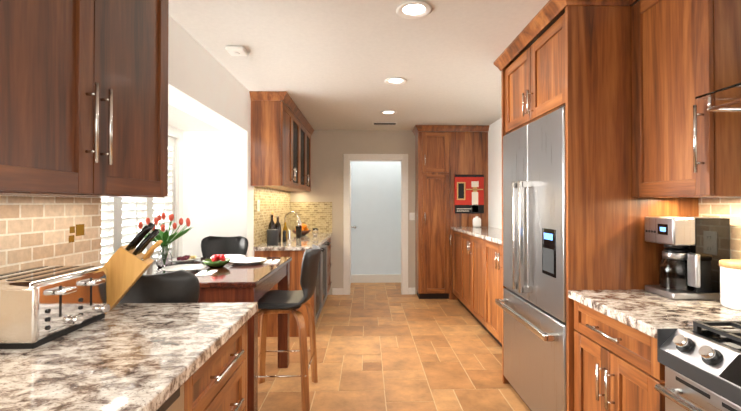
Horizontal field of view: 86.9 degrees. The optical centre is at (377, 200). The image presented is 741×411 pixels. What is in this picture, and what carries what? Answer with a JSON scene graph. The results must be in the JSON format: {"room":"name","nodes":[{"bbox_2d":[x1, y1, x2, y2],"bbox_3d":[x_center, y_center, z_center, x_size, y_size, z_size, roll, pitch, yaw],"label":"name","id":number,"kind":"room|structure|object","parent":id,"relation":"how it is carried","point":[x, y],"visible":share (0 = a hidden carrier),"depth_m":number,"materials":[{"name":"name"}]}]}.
{"room":"kitchen","nodes":[
{"label":"kitchen","id":0,"kind":"room"},
{"bbox_2d":[0,195,98,197],"bbox_3d":[-1.334,0.135,0.280,0.100,2.440,3.165,0,0,-2],"label":"wall","id":1,"kind":"structure","parent":0,"point":[52,196],"depth_m":1.56,"materials":[{"name":"paint"}]},
{"bbox_2d":[0,196,100,273],"bbox_3d":[-1.279,0.208,0.332,0.012,0.462,3.059,0,0,-2],"label":"backsplash","id":2,"kind":"structure","parent":1,"relation":"attached to","point":[48,231],"depth_m":1.56,"materials":[{"name":"tile"}]},
{"bbox_2d":[0,0,168,197],"bbox_3d":[-1.149,-0.545,1.323,0.325,1.056,1.091,0,0,-2],"label":"upper cabinet","id":3,"kind":"object","parent":1,"relation":"attached to","point":[83,98],"visible":1,"depth_m":1.30,"materials":[{"name":"brown wood"}]},
{"bbox_2d":[168,125,182,256],"bbox_3d":[-1.873,0.305,2.775,0.100,2.140,2.055,0,0,-2],"label":"wall","id":4,"kind":"structure","parent":0,"point":[179,132],"depth_m":3.66,"materials":[{"name":"paint"}]},
{"bbox_2d":[168,104,220,130],"bbox_3d":[-1.688,-0.715,2.788,0.470,0.100,2.055,0,0,-2],"label":"ceiling","id":5,"kind":"structure","parent":0,"point":[180,120],"depth_m":3.33,"materials":[{"name":"paint"}]},
{"bbox_2d":[183,131,236,256],"bbox_3d":[-1.648,0.313,3.759,0.605,2.140,0.100,0,0,-2],"label":"window","id":6,"kind":"structure","parent":0,"point":[209,183],"depth_m":3.71,"materials":[{"name":"glass"}]},
{"bbox_2d":[168,15,282,256],"bbox_3d":[-1.366,0.164,3.875,0.235,2.440,4.025,0,0,-2],"label":"wall","id":7,"kind":"structure","parent":0,"point":[205,85],"depth_m":3.00,"materials":[{"name":"paint"}]},
{"bbox_2d":[249,91,300,190],"bbox_3d":[-1.104,-0.594,4.349,0.311,0.914,1.036,0,0,-2],"label":"upper cabinet","id":8,"kind":"object","parent":7,"relation":"attached to","point":[280,147],"depth_m":3.83,"materials":[{"name":"brown wood"}]},
{"bbox_2d":[254,186,331,246],"bbox_3d":[-0.962,0.172,4.859,0.624,0.606,1.839,0,0,-2],"label":"backsplash","id":9,"kind":"structure","parent":7,"relation":"attached to","point":[312,215],"depth_m":5.35,"materials":[{"name":"tile"}]},
{"bbox_2d":[257,200,259,210],"bbox_3d":[-1.238,0.055,4.060,0.008,0.120,0.075,0,0,-2],"label":"light switch","id":10,"kind":"object","parent":9,"relation":"attached to","point":[258,205],"visible":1,"depth_m":4.05,"materials":[{"name":"white plastic"}]},
{"bbox_2d":[301,115,312,190],"bbox_3d":[-1.129,-0.587,5.258,0.311,0.914,1.036,0,0,-2],"label":"upper cabinet","id":11,"kind":"object","parent":7,"relation":"attached to","point":[305,136],"depth_m":5.26,"materials":[{"name":"brown wood"}]},
{"bbox_2d":[350,161,400,274],"bbox_3d":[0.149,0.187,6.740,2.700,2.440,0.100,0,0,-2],"label":"door","id":12,"kind":"structure","parent":0,"point":[376,215],"depth_m":6.68,"materials":[{"name":"white wood"}]},
{"bbox_2d":[351,274,400,282],"bbox_3d":[0.150,1.336,6.674,2.500,0.140,0.014,0,0,-2],"label":"baseboard","id":13,"kind":"structure","parent":12,"relation":"attached to","point":[375,278],"depth_m":6.66,"materials":[{"name":"white wood"}]},
{"bbox_2d":[290,130,465,294],"bbox_3d":[0.120,0.180,5.869,3.045,2.440,0.120,0,0,-2],"label":"wall","id":14,"kind":"structure","parent":0,"point":[329,148],"depth_m":5.79,"materials":[{"name":"paint"}]},
{"bbox_2d":[350,165,356,285],"bbox_3d":[-0.418,0.407,6.303,0.133,1.977,0.779,0,0,-2],"label":"door leaf","id":15,"kind":"structure","parent":14,"relation":"in","point":[354,227],"depth_m":6.28,"materials":[{"name":"white paint"}]},
{"bbox_2d":[332,288,414,294],"bbox_3d":[-0.060,1.349,5.788,1.226,0.100,0.014,0,0,-2],"label":"baseboard","id":16,"kind":"structure","parent":14,"relation":"attached to","point":[337,291],"depth_m":5.77,"materials":[{"name":"white wood"}]},
{"bbox_2d":[343,154,407,294],"bbox_3d":[-0.032,0.357,5.861,0.960,2.085,0.146,0,0,-2],"label":"door frame","id":17,"kind":"structure","parent":14,"relation":"attached to","point":[402,159],"depth_m":5.79,"materials":[{"name":"white wood"}]},
{"bbox_2d":[409,213,414,219],"bbox_3d":[0.509,0.242,5.815,0.080,0.115,0.008,0,0,-2],"label":"light switch","id":18,"kind":"object","parent":14,"relation":"attached to","point":[411,216],"visible":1,"depth_m":5.81,"materials":[{"name":"white plastic"}]},
{"bbox_2d":[258,283,530,410],"bbox_3d":[0.009,1.423,2.725,4.000,0.102,8.200,0,0,-2],"label":"floor","id":19,"kind":"structure","parent":0,"point":[385,347],"depth_m":3.34,"materials":[{"name":"tile"}]},
{"bbox_2d":[119,269,199,302],"bbox_3d":[-1.013,0.844,1.973,0.481,1.051,0.524,0,0,6],"label":"stool","id":20,"kind":"object","parent":19,"relation":"on","point":[181,286],"visible":0.12,"depth_m":1.74,"materials":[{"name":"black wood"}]},
{"bbox_2d":[160,382,191,410],"bbox_3d":[-0.910,0.921,0.738,0.770,0.876,0.669,0,0,-2],"label":"base cabinet","id":21,"kind":"object","parent":19,"relation":"on","point":[183,401],"depth_m":1.07,"materials":[{"name":"brown wood"}]},
{"bbox_2d":[143,257,291,410],"bbox_3d":[-1.243,0.925,2.759,1.060,0.900,1.070,0,0,-2],"label":"table","id":22,"kind":"object","parent":19,"relation":"on","point":[229,282],"visible":0.4,"depth_m":2.38,"materials":[{"name":"brown wood"}]},
{"bbox_2d":[137,213,193,267],"bbox_3d":[-1.510,0.282,2.746,0.347,0.384,0.378,0,0,-2],"label":"vase","id":23,"kind":"object","parent":22,"relation":"on","point":[164,257],"visible":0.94,"depth_m":2.74,"materials":[{"name":"clear glass"}]},
{"bbox_2d":[162,264,205,271],"bbox_3d":[-1.299,0.461,2.627,0.270,0.024,0.270,0,0,-2],"label":"plate","id":24,"kind":"object","parent":22,"relation":"on","point":[189,267],"visible":0.77,"depth_m":2.66,"materials":[{"name":"white ceramic"}]},
{"bbox_2d":[172,255,200,262],"bbox_3d":[-1.501,0.452,3.051,0.200,0.049,0.300,0,0,-2],"label":"plate","id":25,"kind":"object","parent":22,"relation":"on","point":[185,259],"visible":1,"depth_m":3.01,"materials":[{"name":"white ceramic"}]},
{"bbox_2d":[195,270,217,275],"bbox_3d":[-1.106,0.468,2.522,0.100,0.008,0.180,0,0,-10],"label":"napkin","id":26,"kind":"object","parent":22,"relation":"on","point":[206,273],"visible":0.85,"depth_m":2.50,"materials":[{"name":"white fabric"}]},
{"bbox_2d":[202,254,230,267],"bbox_3d":[-1.148,0.429,2.786,0.190,0.090,0.190,0,0,-2],"label":"bowl","id":27,"kind":"object","parent":22,"relation":"on","point":[217,261],"visible":1,"depth_m":2.74,"materials":[{"name":"green ceramic"}]},
{"bbox_2d":[210,254,245,258],"bbox_3d":[-1.203,0.465,3.144,0.270,0.024,0.270,0,0,-2],"label":"plate","id":28,"kind":"object","parent":22,"relation":"on","point":[232,256],"visible":0.38,"depth_m":3.23,"materials":[{"name":"white ceramic"}]},
{"bbox_2d":[230,257,266,264],"bbox_3d":[-0.988,0.464,2.965,0.280,0.024,0.280,0,0,-2],"label":"plate","id":29,"kind":"object","parent":22,"relation":"on","point":[247,260],"visible":0.96,"depth_m":3.00,"materials":[{"name":"white ceramic"}]},
{"bbox_2d":[263,259,279,263],"bbox_3d":[-0.814,0.472,3.010,0.100,0.008,0.180,0,0,-7],"label":"napkin","id":30,"kind":"object","parent":22,"relation":"on","point":[273,261],"visible":0.98,"depth_m":2.99,"materials":[{"name":"white fabric"}]},
{"bbox_2d":[192,326,247,410],"bbox_3d":[-0.927,0.926,1.362,0.770,0.876,0.580,0,0,-2],"label":"base cabinet","id":31,"kind":"object","parent":19,"relation":"on","point":[222,384],"depth_m":1.42,"materials":[{"name":"brown wood"}]},
{"bbox_2d":[0,302,257,410],"bbox_3d":[-0.886,0.459,0.266,0.792,0.040,2.912,0,0,-2],"label":"countertop","id":32,"kind":"structure","parent":31,"relation":"on","point":[139,356],"depth_m":1.10,"materials":[{"name":"beige stone"}]},
{"bbox_2d":[0,266,109,348],"bbox_3d":[-1.142,0.347,1.331,0.295,0.201,0.342,0,0,-2],"label":"toaster","id":33,"kind":"object","parent":32,"relation":"on","point":[40,305],"visible":1,"depth_m":1.24,"materials":[{"name":"silver metal"}]},
{"bbox_2d":[104,222,162,313],"bbox_3d":[-1.067,0.271,1.619,0.302,0.356,0.124,0,0,-19],"label":"knife block","id":34,"kind":"object","parent":32,"relation":"on","point":[128,265],"visible":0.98,"depth_m":1.58,"materials":[{"name":"brown wood"}]},
{"bbox_2d":[201,236,247,256],"bbox_3d":[-1.411,0.856,3.444,0.481,1.051,0.524,0,0,-2],"label":"stool","id":35,"kind":"object","parent":19,"relation":"on","point":[212,245],"visible":0.17,"depth_m":3.66,"materials":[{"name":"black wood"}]},
{"bbox_2d":[258,244,321,410],"bbox_3d":[-0.658,0.850,2.741,0.524,1.051,0.481,0,0,-2],"label":"bar stool","id":36,"kind":"object","parent":19,"relation":"on","point":[279,302],"visible":0.9,"depth_m":2.62,"materials":[{"name":"black leather"}]},
{"bbox_2d":[254,245,325,336],"bbox_3d":[-0.952,0.950,4.292,0.610,0.876,0.680,0,0,-2],"label":"base cabinet","id":37,"kind":"object","parent":19,"relation":"on","point":[315,301],"depth_m":3.96,"materials":[{"name":"brown wood"}]},
{"bbox_2d":[254,233,331,252],"bbox_3d":[-0.960,0.496,4.852,0.625,0.040,1.841,0,0,-2],"label":"countertop","id":38,"kind":"structure","parent":37,"relation":"on","point":[296,245],"depth_m":4.15,"materials":[{"name":"beige stone"}]},
{"bbox_2d":[268,215,275,228],"bbox_3d":[-1.165,0.316,4.302,0.076,0.310,0.075,0,0,-2],"label":"wine bottle","id":39,"kind":"object","parent":38,"relation":"on","point":[272,225],"visible":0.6,"depth_m":4.28,"materials":[{"name":"black glass"}]},
{"bbox_2d":[267,229,278,244],"bbox_3d":[-1.110,0.388,4.123,0.120,0.164,0.120,0,0,-2],"label":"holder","id":40,"kind":"object","parent":38,"relation":"on","point":[272,236],"visible":1,"depth_m":4.07,"materials":[{"name":"grey metal"}]},
{"bbox_2d":[275,216,280,241],"bbox_3d":[-1.128,0.327,4.403,0.076,0.290,0.075,0,0,-2],"label":"wine bottle","id":41,"kind":"object","parent":38,"relation":"on","point":[278,225],"visible":0.71,"depth_m":4.38,"materials":[{"name":"black glass"}]},
{"bbox_2d":[282,230,287,241],"bbox_3d":[-1.058,0.407,4.424,0.044,0.130,0.043,0,0,-2],"label":"pepper mill","id":42,"kind":"object","parent":38,"relation":"on","point":[284,236],"depth_m":4.41,"materials":[{"name":"black"}]},
{"bbox_2d":[283,222,287,239],"bbox_3d":[-1.105,0.369,4.663,0.054,0.210,0.053,0,0,-2],"label":"oil bottle","id":43,"kind":"object","parent":38,"relation":"on","point":[285,228],"visible":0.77,"depth_m":4.65,"materials":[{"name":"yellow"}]},
{"bbox_2d":[288,230,290,240],"bbox_3d":[-1.020,0.408,4.505,0.044,0.130,0.043,0,0,-2],"label":"pepper mill","id":44,"kind":"object","parent":38,"relation":"on","point":[289,231],"depth_m":4.49,"materials":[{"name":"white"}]},
{"bbox_2d":[284,211,298,221],"bbox_3d":[-1.117,0.310,5.049,0.200,0.334,0.094,0,0,-2],"label":"bar faucet","id":45,"kind":"object","parent":38,"relation":"on","point":[288,213],"visible":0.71,"depth_m":5.02,"materials":[{"name":"silver metal"}]},
{"bbox_2d":[295,217,301,237],"bbox_3d":[-1.002,0.342,4.947,0.083,0.268,0.082,0,0,-2],"label":"cocktail shaker","id":46,"kind":"object","parent":38,"relation":"on","point":[298,225],"visible":1,"depth_m":4.92,"materials":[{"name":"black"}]},
{"bbox_2d":[292,224,310,235],"bbox_3d":[-1.043,0.399,5.325,0.260,0.161,0.260,0,0,-2],"label":"bowl","id":47,"kind":"object","parent":38,"relation":"on","point":[305,230],"visible":0.56,"depth_m":5.26,"materials":[{"name":"brown wood"}]},
{"bbox_2d":[312,228,317,235],"bbox_3d":[-0.841,0.429,5.261,0.084,0.100,0.083,0,0,-2],"label":"glass","id":48,"kind":"object","parent":38,"relation":"on","point":[315,231],"visible":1,"depth_m":5.23,"materials":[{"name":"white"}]},
{"bbox_2d":[322,241,329,308],"bbox_3d":[-0.968,0.954,4.870,0.610,0.876,0.655,0,0,-2],"label":"base cabinet","id":49,"kind":"object","parent":19,"relation":"on","point":[325,268],"depth_m":5.16,"materials":[{"name":"brown wood"}]},
{"bbox_2d":[330,237,331,287],"bbox_3d":[-0.984,0.959,5.460,0.610,0.876,0.616,0,0,-2],"label":"base cabinet","id":50,"kind":"object","parent":19,"relation":"on","point":[330,237],"depth_m":5.76,"materials":[{"name":"brown"}]},
{"bbox_2d":[412,125,488,299],"bbox_3d":[1.032,0.179,5.630,1.031,2.438,0.405,0,0,-2],"label":"pantry","id":51,"kind":"object","parent":19,"relation":"on","point":[442,159],"visible":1,"depth_m":5.48,"materials":[{"name":"brown wood"}]},
{"bbox_2d":[454,175,483,213],"bbox_3d":[1.279,-0.086,5.480,0.410,0.545,0.022,0,0,-2],"label":"canvas art","id":52,"kind":"object","parent":51,"relation":"attached to","point":[468,194],"visible":0.98,"depth_m":5.47,"materials":[{"name":"red"}]},
{"bbox_2d":[450,230,457,297],"bbox_3d":[1.304,0.899,5.192,0.510,0.990,0.560,0,0,-2],"label":"base cabinet","id":53,"kind":"object","parent":19,"relation":"on","point":[454,236],"depth_m":5.33,"materials":[{"name":"brown wood"}]},
{"bbox_2d":[458,234,481,325],"bbox_3d":[1.324,0.894,4.479,0.510,0.990,1.121,0,0,-2],"label":"base cabinet","id":54,"kind":"object","parent":19,"relation":"on","point":[477,271],"depth_m":4.51,"materials":[{"name":"brown wood"}]},
{"bbox_2d":[451,226,501,245],"bbox_3d":[1.318,0.412,4.225,0.535,0.110,2.502,0,0,-2],"label":"countertop","id":55,"kind":"structure","parent":54,"relation":"on","point":[488,234],"depth_m":4.44,"materials":[{"name":"beige stone"}]},
{"bbox_2d":[473,216,480,226],"bbox_3d":[1.339,0.291,5.292,0.112,0.147,0.111,0,0,-2],"label":"jar","id":56,"kind":"object","parent":55,"relation":"on","point":[476,221],"visible":1,"depth_m":5.25,"materials":[{"name":"ceramic"}]},
{"bbox_2d":[482,242,501,346],"bbox_3d":[1.351,0.886,3.509,0.510,0.990,1.077,0,0,-2],"label":"base cabinet","id":57,"kind":"object","parent":19,"relation":"on","point":[491,252],"depth_m":3.76,"materials":[{"name":"brown wood"}]},
{"bbox_2d":[495,105,566,410],"bbox_3d":[1.242,0.438,2.477,0.749,1.868,0.910,0,0,-2],"label":"fridge","id":58,"kind":"object","parent":19,"relation":"on","point":[532,303],"visible":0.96,"depth_m":2.34,"materials":[{"name":"silver metal"}]},
{"bbox_2d":[568,290,740,410],"bbox_3d":[1.306,0.908,1.681,0.700,0.915,0.603,0,0,-2],"label":"base cabinet","id":59,"kind":"object","parent":19,"relation":"on","point":[618,366],"visible":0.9,"depth_m":1.64,"materials":[{"name":"brown"}]},
{"bbox_2d":[645,217,729,299],"bbox_3d":[1.462,0.267,1.849,0.263,0.370,0.220,0,0,-2],"label":"coffee maker","id":60,"kind":"object","parent":59,"relation":"on","point":[696,250],"visible":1,"depth_m":1.77,"materials":[{"name":"silver metal"}]},
{"bbox_2d":[719,259,740,310],"bbox_3d":[1.529,0.354,1.635,0.156,0.192,0.156,0,0,-2],"label":"canister","id":61,"kind":"object","parent":59,"relation":"on","point":[730,283],"visible":1,"depth_m":1.62,"materials":[{"name":"ceramic"}]},
{"bbox_2d":[655,321,740,410],"bbox_3d":[1.292,0.887,0.994,0.711,0.948,0.757,0,0,-2],"label":"range","id":62,"kind":"object","parent":19,"relation":"on","point":[702,370],"visible":1,"depth_m":1.23,"materials":[{"name":"silver metal"}]},
{"bbox_2d":[169,0,638,129],"bbox_3d":[0.150,-1.119,2.344,3.180,0.100,7.190,0,0,-2],"label":"ceiling","id":63,"kind":"structure","parent":0,"point":[329,64],"depth_m":2.82,"materials":[{"name":"paint"}]},
{"bbox_2d":[225,46,248,55],"bbox_3d":[-0.992,-1.047,2.757,0.130,0.036,0.130,0,0,-2],"label":"smoke detector","id":64,"kind":"object","parent":63,"relation":"attached to","point":[236,50],"visible":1,"depth_m":2.73,"materials":[{"name":"white plastic"}]},
{"bbox_2d":[372,122,397,124],"bbox_3d":[0.093,-1.039,5.308,0.340,0.010,0.120,0,0,-2],"label":"ceiling vent","id":65,"kind":"object","parent":63,"relation":"in","point":[384,123],"visible":1,"depth_m":5.28,"materials":[{"name":"beige metal"}]},
{"bbox_2d":[380,110,396,114],"bbox_3d":[0.128,-1.044,4.659,0.200,0.012,0.200,0,0,-2],"label":"recessed light","id":66,"kind":"object","parent":63,"relation":"in","point":[388,112],"visible":1,"depth_m":4.68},
{"bbox_2d":[384,77,406,84],"bbox_3d":[0.156,-1.054,3.459,0.200,0.012,0.200,0,0,-2],"label":"recessed light","id":67,"kind":"object","parent":63,"relation":"in","point":[395,81],"visible":0.96,"depth_m":3.46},
{"bbox_2d":[396,1,431,18],"bbox_3d":[0.201,-1.064,2.190,0.200,0.012,0.200,0,0,-2],"label":"recessed light","id":68,"kind":"object","parent":63,"relation":"in","point":[413,10],"visible":1,"depth_m":2.19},
{"bbox_2d":[488,118,740,228],"bbox_3d":[1.689,0.151,2.376,0.100,2.440,7.190,0,0,-2],"label":"wall","id":69,"kind":"structure","parent":0,"point":[495,175],"depth_m":5.20,"materials":[{"name":"paint"}]},
{"bbox_2d":[502,0,636,135],"bbox_3d":[1.301,-0.784,2.488,0.666,0.563,0.930,0,0,-2],"label":"upper cabinet","id":70,"kind":"object","parent":69,"relation":"attached to","point":[575,58],"depth_m":2.00,"materials":[{"name":"brown wood"}]},
{"bbox_2d":[631,0,740,197],"bbox_3d":[1.455,-0.503,1.769,0.398,0.980,0.458,0,0,-2],"label":"upper cabinet","id":71,"kind":"object","parent":69,"relation":"attached to","point":[685,142],"visible":1,"depth_m":1.67,"materials":[{"name":"brown wood"}]},
{"bbox_2d":[695,82,740,111],"bbox_3d":[1.401,-0.694,0.982,0.526,0.762,0.835,0,0,-2],"label":"range hood","id":72,"kind":"object","parent":69,"relation":"attached to","point":[732,91],"visible":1,"depth_m":1.34,"materials":[{"name":"silver metal"}]},
{"bbox_2d":[699,198,740,259],"bbox_3d":[1.686,-0.102,0.443,0.010,1.084,3.114,0,0,-2],"label":"backsplash","id":73,"kind":"structure","parent":69,"relation":"attached to","point":[730,208],"depth_m":1.82,"materials":[{"name":"tile"}]},
{"label":"outside","id":74,"kind":"structure","parent":0,"visible":0},
{"bbox_2d":[101,200,163,262],"bbox_3d":[-1.983,0.035,2.756,0.001,2.080,2.690,0,0,-2],"label":"window","id":75,"kind":"structure","parent":74,"point":[104,252],"depth_m":3.11,"materials":[{"name":"white glass"}]},
{"bbox_2d":[101,131,178,265],"bbox_3d":[-1.855,-0.001,2.760,0.135,1.212,1.770,0,0,-2],"label":"window shutters","id":76,"kind":"object","parent":75,"relation":"attached to","point":[114,221],"visible":0.1,"depth_m":3.12,"materials":[{"name":"white paint"}]}
]}

